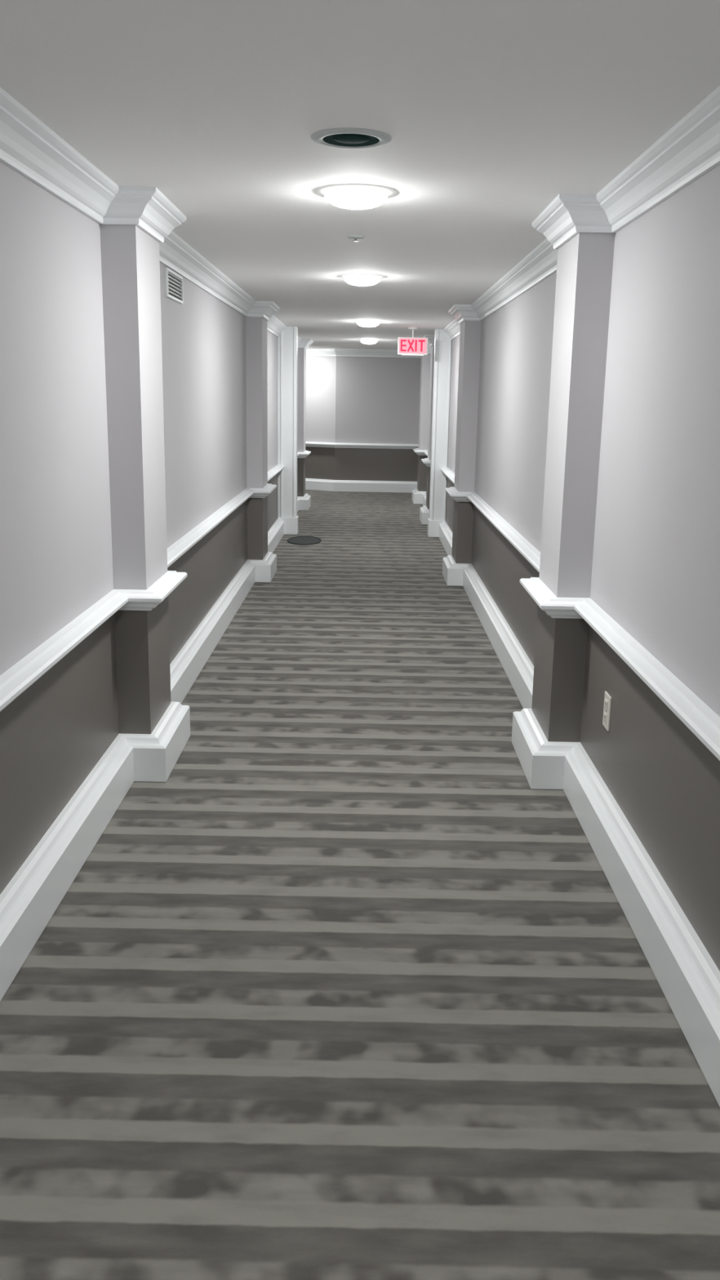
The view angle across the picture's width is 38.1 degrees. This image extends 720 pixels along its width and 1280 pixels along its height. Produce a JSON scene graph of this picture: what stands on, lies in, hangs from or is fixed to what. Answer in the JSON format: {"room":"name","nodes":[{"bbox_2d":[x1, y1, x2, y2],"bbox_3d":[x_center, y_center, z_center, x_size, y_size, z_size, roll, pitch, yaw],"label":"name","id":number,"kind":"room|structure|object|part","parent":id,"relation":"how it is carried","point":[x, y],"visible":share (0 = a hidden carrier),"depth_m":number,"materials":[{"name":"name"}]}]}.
{"room":"hotel corridor","nodes":[
{"label":"hotel corridor","id":0,"kind":"room"},
{"bbox_2d":[0,160,278,893],"bbox_3d":[-2.474,-0.983,5.902,2.970,2.330,19.900,1,13,0],"label":"wall","id":1,"kind":"structure","parent":0,"point":[56,555],"depth_m":3.64,"materials":[{"name":"grey paint"}]},
{"bbox_2d":[99,224,170,733],"bbox_3d":[-0.934,-0.607,4.416,0.135,2.330,0.460,1,13,0],"label":"pilaster","id":2,"kind":"object","parent":1,"relation":"attached to","point":[131,259],"visible":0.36,"depth_m":4.23,"materials":[{"name":"grey paint"}]},
{"bbox_2d":[0,450,311,711],"bbox_3d":[-2.375,-0.602,6.029,3.181,0.083,19.976,1,13,0],"label":"chair rail","id":3,"kind":"object","parent":1,"relation":"attached to","point":[19,677],"visible":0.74,"depth_m":4.01,"materials":[{"name":"white paint"}]},
{"bbox_2d":[164,266,182,303],"bbox_3d":[-0.967,-1.847,5.450,0.014,0.140,0.440,1,13,0],"label":"air vent","id":4,"kind":"object","parent":1,"relation":"in","point":[174,285],"visible":1,"depth_m":5.44,"materials":[{"name":"white metal"}]},
{"bbox_2d":[245,316,267,559],"bbox_3d":[-0.895,-1.704,9.089,0.135,2.330,0.460,1,13,0],"label":"pilaster","id":5,"kind":"object","parent":1,"relation":"attached to","point":[255,326],"visible":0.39,"depth_m":8.88,"materials":[{"name":"grey paint"}]},
{"bbox_2d":[277,326,298,534],"bbox_3d":[-0.825,-2.384,11.990,0.227,2.330,0.216,1,13,0],"label":"door frame","id":6,"kind":"structure","parent":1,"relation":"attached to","point":[287,341],"depth_m":11.89,"materials":[{"name":"white paint"}]},
{"bbox_2d":[297,347,306,496],"bbox_3d":[-0.848,-3.029,14.735,0.135,2.330,0.460,1,13,0],"label":"pilaster","id":7,"kind":"object","parent":1,"relation":"attached to","point":[301,351],"visible":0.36,"depth_m":14.54,"materials":[{"name":"grey paint"}]},
{"bbox_2d":[0,478,719,1106],"bbox_3d":[-1.508,-0.193,7.296,4.920,0.188,22.270,1,13,0],"label":"baseboard","id":8,"kind":"structure","parent":1,"relation":"attached to","point":[688,977],"depth_m":3.78,"materials":[{"name":"white paint"}]},
{"bbox_2d":[0,85,719,357],"bbox_3d":[-1.470,-2.312,6.799,4.920,0.118,22.270,1,13,0],"label":"crown molding","id":9,"kind":"structure","parent":1,"relation":"attached to","point":[690,149],"depth_m":3.79,"materials":[{"name":"white paint"}]},
{"bbox_2d":[0,489,719,1279],"bbox_3d":[-1.509,-0.064,7.419,5.220,0.120,22.750,1,13,0],"label":"floor","id":10,"kind":"structure","parent":0,"point":[340,993],"depth_m":2.80,"materials":[{"name":"grey carpet"}]},
{"bbox_2d":[287,535,321,545],"bbox_3d":[-0.623,-1.117,11.679,0.384,0.012,0.691,1,13,0],"label":"floor mat","id":11,"kind":"object","parent":10,"relation":"on","point":[304,540],"visible":1,"depth_m":11.63,"materials":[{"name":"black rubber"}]},
{"bbox_2d":[0,0,719,349],"bbox_3d":[-1.468,-2.449,6.859,5.220,0.120,22.750,1,13,0],"label":"ceiling","id":12,"kind":"structure","parent":0,"point":[491,111],"depth_m":2.79,"materials":[{"name":"white paint"}]},
{"bbox_2d":[311,127,391,148],"bbox_3d":[-0.026,-1.462,3.047,0.236,0.009,0.236,1,13,0],"label":"recessed light","id":13,"kind":"object","parent":12,"relation":"in","point":[344,137],"visible":1,"depth_m":3.02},
{"bbox_2d":[324,186,387,209],"bbox_3d":[-0.015,-1.631,3.870,0.236,0.055,0.236,1,13,0],"label":"ceiling light","id":14,"kind":"object","parent":12,"relation":"attached to","point":[353,197],"visible":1,"depth_m":3.80,"materials":[{"name":"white glass"}]},
{"bbox_2d":[328,195,384,209],"bbox_3d":[-0.015,-1.630,3.870,0.212,0.053,0.212,1,13,0],"label":"diffuser","id":15,"kind":"object","parent":14,"relation":"attached to","point":[347,202],"depth_m":3.81,"materials":[{"name":"white glass"}]},
{"bbox_2d":[346,235,364,241],"bbox_3d":[-0.020,-1.902,4.947,0.084,0.020,0.084,1,13,0],"label":"sprinkler","id":16,"kind":"object","parent":12,"relation":"attached to","point":[355,237],"visible":1,"depth_m":4.93,"materials":[{"name":"metal"}]},
{"bbox_2d":[343,275,380,286],"bbox_3d":[0.013,-2.278,6.625,0.236,0.055,0.236,1,13,0],"label":"ceiling light","id":17,"kind":"object","parent":12,"relation":"attached to","point":[356,280],"visible":1,"depth_m":6.54,"materials":[{"name":"white glass"}]},
{"bbox_2d":[345,279,378,286],"bbox_3d":[0.013,-2.277,6.625,0.212,0.053,0.212,1,13,0],"label":"diffuser","id":18,"kind":"object","parent":17,"relation":"attached to","point":[362,282],"depth_m":6.56,"materials":[{"name":"white glass"}]},
{"bbox_2d":[356,320,379,327],"bbox_3d":[0.082,-3.221,10.645,0.236,0.055,0.236,1,13,0],"label":"ceiling light","id":19,"kind":"object","parent":12,"relation":"attached to","point":[362,323],"visible":1,"depth_m":10.57,"materials":[{"name":"white glass"}]},
{"bbox_2d":[358,323,377,327],"bbox_3d":[0.082,-3.220,10.646,0.212,0.053,0.212,1,13,0],"label":"diffuser","id":20,"kind":"object","parent":19,"relation":"attached to","point":[366,325],"depth_m":10.58,"materials":[{"name":"white glass"}]},
{"bbox_2d":[360,339,377,344],"bbox_3d":[0.121,-4.055,14.198,0.236,0.055,0.236,1,13,0],"label":"ceiling light","id":21,"kind":"object","parent":12,"relation":"attached to","point":[364,341],"visible":1,"depth_m":14.11,"materials":[{"name":"white glass"}]},
{"bbox_2d":[361,341,376,344],"bbox_3d":[0.121,-4.054,14.199,0.212,0.053,0.212,1,13,0],"label":"diffuser","id":22,"kind":"object","parent":21,"relation":"attached to","point":[364,342],"depth_m":14.13,"materials":[{"name":"white"}]},
{"bbox_2d":[397,327,427,355],"bbox_3d":[0.582,-3.290,11.498,0.330,0.294,0.110,1,13,0],"label":"exit sign","id":23,"kind":"object","parent":12,"relation":"hanging from","point":[412,345],"visible":1,"depth_m":11.48,"materials":[{"name":"red"}]},
{"bbox_3d":[0.581,-3.237,11.480,0.304,0.159,0.004,1,13,0],"label":"plate","id":24,"kind":"part","parent":23,"relation":"part of","materials":[{"name":"pink plastic"}]},
{"bbox_2d":[305,356,421,481],"bbox_3d":[-1.391,-3.766,17.831,4.953,2.330,0.474,3,13,7],"label":"wall","id":25,"kind":"structure","parent":0,"point":[349,399],"depth_m":17.49,"materials":[{"name":"grey paint"}]},
{"bbox_2d":[445,164,719,971],"bbox_3d":[1.044,-1.158,6.910,0.150,2.330,22.000,1,13,0],"label":"wall","id":26,"kind":"structure","parent":0,"point":[655,567],"depth_m":3.44,"materials":[{"name":"grey paint"}]},
{"bbox_2d":[417,353,431,491],"bbox_3d":[0.977,-3.270,15.896,0.135,2.330,0.460,1,13,0],"label":"pilaster","id":27,"kind":"object","parent":26,"relation":"attached to","point":[425,359],"visible":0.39,"depth_m":15.67,"materials":[{"name":"grey paint"}]},
{"bbox_2d":[426,345,434,509],"bbox_3d":[0.956,-2.676,13.365,0.135,2.330,0.460,1,13,0],"label":"pilaster","id":28,"kind":"object","parent":26,"relation":"attached to","point":[432,358],"visible":0.21,"depth_m":13.26,"materials":[{"name":"grey paint"}]},
{"bbox_2d":[426,328,452,537],"bbox_3d":[0.913,-2.352,11.983,0.197,2.330,0.216,1,13,0],"label":"door frame","id":29,"kind":"structure","parent":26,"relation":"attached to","point":[442,342],"depth_m":11.88,"materials":[{"name":"white paint"}]},
{"bbox_2d":[451,320,481,563],"bbox_3d":[0.920,-1.670,9.081,0.135,2.330,0.460,1,13,0],"label":"pilaster","id":30,"kind":"object","parent":26,"relation":"attached to","point":[470,331],"visible":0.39,"depth_m":8.87,"materials":[{"name":"grey paint"}]},
{"bbox_2d":[305,441,719,760],"bbox_3d":[-1.496,-0.848,7.143,4.920,0.083,22.270,1,13,0],"label":"chair rail","id":31,"kind":"object","parent":26,"relation":"attached to","point":[695,714],"visible":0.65,"depth_m":3.78,"materials":[{"name":"white paint"}]},
{"bbox_2d":[531,232,614,742],"bbox_3d":[0.881,-0.573,4.409,0.135,2.330,0.460,1,13,0],"label":"pilaster","id":32,"kind":"object","parent":26,"relation":"attached to","point":[584,263],"visible":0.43,"depth_m":4.21,"materials":[{"name":"grey paint"}]},
{"bbox_2d":[602,691,611,731],"bbox_3d":[0.925,0.267,3.917,0.011,0.132,0.090,1,13,0],"label":"wall outlet","id":33,"kind":"object","parent":26,"relation":"attached to","point":[607,699],"visible":1,"depth_m":3.90,"materials":[{"name":"beige plastic"}]},
{"bbox_2d":[603,711,606,723],"bbox_3d":[0.922,0.292,3.923,0.003,0.034,0.036,1,13,0],"label":"socket","id":34,"kind":"object","parent":33,"relation":"attached to","point":[604,713],"depth_m":3.93,"materials":[{"name":"beige plastic"}]},
{"bbox_2d":[604,698,608,710],"bbox_3d":[0.923,0.242,3.911,0.003,0.034,0.036,1,13,0],"label":"socket","id":35,"kind":"object","parent":33,"relation":"attached to","point":[606,700],"depth_m":3.91,"materials":[{"name":"beige plastic"}]}
]}

